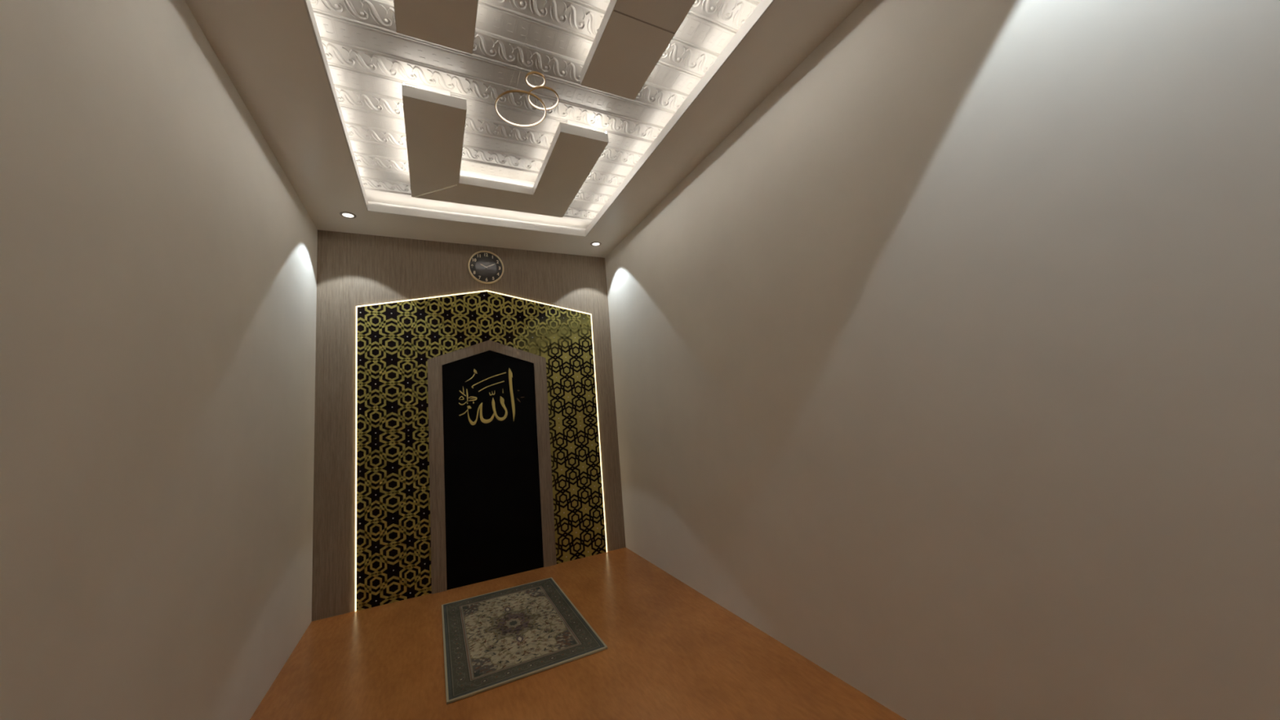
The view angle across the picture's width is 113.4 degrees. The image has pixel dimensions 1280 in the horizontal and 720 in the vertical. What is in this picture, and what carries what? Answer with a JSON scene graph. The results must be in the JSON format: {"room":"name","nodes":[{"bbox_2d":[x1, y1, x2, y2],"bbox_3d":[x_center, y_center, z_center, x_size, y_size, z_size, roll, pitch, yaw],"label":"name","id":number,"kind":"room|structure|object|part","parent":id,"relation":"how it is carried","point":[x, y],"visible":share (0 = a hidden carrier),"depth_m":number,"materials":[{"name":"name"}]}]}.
{"room":"muslim prayer room","nodes":[
{"label":"muslim prayer room","id":0,"kind":"room"},
{"bbox_2d":[0,0,317,719],"bbox_3d":[-1.582,0.096,1.223,0.120,3.000,4.740,-1,-8,-26],"label":"wall","id":1,"kind":"structure","parent":0,"point":[158,256],"depth_m":1.33,"materials":[{"name":"paint"}]},
{"bbox_2d":[311,230,626,621],"bbox_3d":[-1.413,0.409,3.858,2.514,3.000,0.120,-1,-8,-26],"label":"wall","id":2,"kind":"structure","parent":0,"point":[353,270],"depth_m":3.53,"materials":[{"name":"brown wood"}]},
{"bbox_2d":[355,290,607,611],"bbox_3d":[-1.337,0.615,3.787,2.048,2.563,0.012,-1,-8,-26],"label":"lattice panel","id":3,"kind":"object","parent":2,"relation":"attached to","point":[395,340],"visible":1,"depth_m":3.59,"materials":[{"name":"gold metal"}]},
{"bbox_2d":[467,250,503,284],"bbox_3d":[-1.451,-0.875,3.965,0.320,0.320,0.028,-1,-8,-26],"label":"wall clock","id":4,"kind":"object","parent":2,"relation":"attached to","point":[485,267],"visible":1,"depth_m":3.96,"materials":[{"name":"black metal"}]},
{"bbox_2d":[427,339,556,594],"bbox_3d":[-1.308,0.849,3.752,1.024,2.086,0.015,-1,-8,-26],"label":"niche","id":5,"kind":"object","parent":2,"relation":"attached to","point":[492,515],"visible":1,"depth_m":3.72,"materials":[{"name":"brown wood"}]},
{"bbox_3d":[-1.709,0.942,3.539,0.112,1.912,0.015,-1,-8,-26],"label":"post","id":6,"kind":"part","parent":5,"relation":"part of","materials":[{"name":"brown wood"}]},
{"bbox_3d":[-1.611,-0.068,3.752,0.512,0.224,0.015,-1,-8,-26],"label":"gable rail","id":7,"kind":"part","parent":5,"relation":"part of","materials":[{"name":"brown wood"}]},
{"bbox_2d":[458,368,524,425],"bbox_3d":[-1.341,0.326,3.822,0.568,0.503,0.003,-1,-8,-26],"label":"calligraphy","id":8,"kind":"object","parent":5,"relation":"attached to","point":[510,374],"visible":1,"depth_m":3.81,"materials":[{"name":"gold metal"}]},
{"bbox_3d":[-1.153,-0.077,3.980,0.512,0.224,0.015,-1,-8,-26],"label":"gable rail","id":9,"kind":"part","parent":5,"relation":"part of","materials":[{"name":"brown wood"}]},
{"bbox_3d":[-0.894,0.927,3.943,0.115,1.912,0.015,-1,-8,-26],"label":"post","id":10,"kind":"part","parent":5,"relation":"part of","materials":[{"name":"brown wood"}]},
{"bbox_2d":[184,0,863,257],"bbox_3d":[-0.503,-1.508,1.950,2.754,0.180,4.860,-1,-8,-26],"label":"ceiling","id":11,"kind":"structure","parent":0,"point":[321,81],"depth_m":2.30,"materials":[{"name":"white paint"}]},
{"bbox_2d":[339,211,356,218],"bbox_3d":[-2.249,-1.114,3.239,0.108,0.006,0.108,-1,-8,-26],"label":"recessed light","id":12,"kind":"object","parent":11,"relation":"in","point":[344,214],"visible":1,"depth_m":3.23,"materials":[{"name":"beige"}]},
{"bbox_2d":[401,82,608,217],"bbox_3d":[-0.936,-1.343,2.852,1.124,0.156,1.052,-1,-8,-26],"label":"ceiling panel","id":13,"kind":"object","parent":11,"relation":"attached to","point":[434,119],"visible":1,"depth_m":2.76,"materials":[{"name":"paint"}]},
{"bbox_3d":[-1.460,-1.207,3.005,0.378,0.006,0.014,-7,-7,17],"label":"mitre trim","id":14,"kind":"part","parent":13,"relation":"part of","materials":[{"name":"beige paint"}]},
{"bbox_2d":[494,40,559,127],"bbox_3d":[-0.558,-1.373,2.050,0.296,0.356,0.237,-1,-8,-26],"label":"ring chandelier","id":15,"kind":"object","parent":11,"relation":"hanging from","point":[535,86],"visible":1,"depth_m":2.01,"materials":[{"name":"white metal"}]},
{"bbox_2d":[495,97,545,126],"bbox_3d":[-0.571,-1.201,2.016,0.229,0.008,0.229,-1,-8,-26],"label":"diffuser","id":16,"kind":"object","parent":15,"relation":"attached to","point":[514,124],"depth_m":2.08,"materials":[{"name":"white"}]},
{"bbox_2d":[526,76,544,87],"bbox_3d":[-0.500,-1.339,2.010,0.086,0.008,0.086,-1,-8,-26],"label":"diffuser","id":17,"kind":"object","parent":15,"relation":"attached to","point":[529,84],"depth_m":2.04,"materials":[{"name":"white"}]},
{"bbox_2d":[528,94,558,109],"bbox_3d":[-0.468,-1.268,2.038,0.140,0.008,0.140,-1,-8,-26],"label":"diffuser","id":18,"kind":"object","parent":15,"relation":"attached to","point":[551,108],"depth_m":2.08,"materials":[{"name":"white"}]},
{"bbox_3d":[-0.608,-1.541,2.191,2.116,0.039,3.525,-1,-8,-26],"label":"relief panel","id":19,"kind":"part","parent":11,"relation":"part of","materials":[{"name":"white paint"}]},
{"bbox_2d":[393,0,695,100],"bbox_3d":[-0.310,-1.553,1.581,1.124,0.151,1.052,-1,-8,-26],"label":"ceiling panel","id":20,"kind":"object","parent":11,"relation":"attached to","point":[632,37],"visible":1,"depth_m":1.85,"materials":[{"name":"paint"}]},
{"bbox_2d":[590,241,601,246],"bbox_3d":[-0.436,-1.146,4.160,0.108,0.006,0.108,-1,-8,-26],"label":"recessed light","id":21,"kind":"object","parent":11,"relation":"in","point":[594,243],"visible":1,"depth_m":4.15,"materials":[{"name":"beige"}]},
{"bbox_2d":[249,546,906,719],"bbox_3d":[-0.258,1.590,1.575,2.714,0.080,4.840,-1,-8,-26],"label":"floor","id":22,"kind":"structure","parent":0,"point":[673,652],"depth_m":2.23,"materials":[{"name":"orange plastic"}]},
{"bbox_2d":[441,577,607,704],"bbox_3d":[-0.834,1.737,2.768,0.835,0.012,1.264,-1,-8,-26],"label":"rug","id":23,"kind":"object","parent":22,"relation":"on","point":[491,640],"visible":1,"depth_m":2.58,"materials":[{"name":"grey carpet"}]},
{"bbox_2d":[604,0,1279,719],"bbox_3d":[0.777,0.051,2.393,0.120,3.000,4.740,-1,-8,-26],"label":"wall","id":24,"kind":"structure","parent":0,"point":[949,374],"depth_m":1.43,"materials":[{"name":"paint"}]}
]}

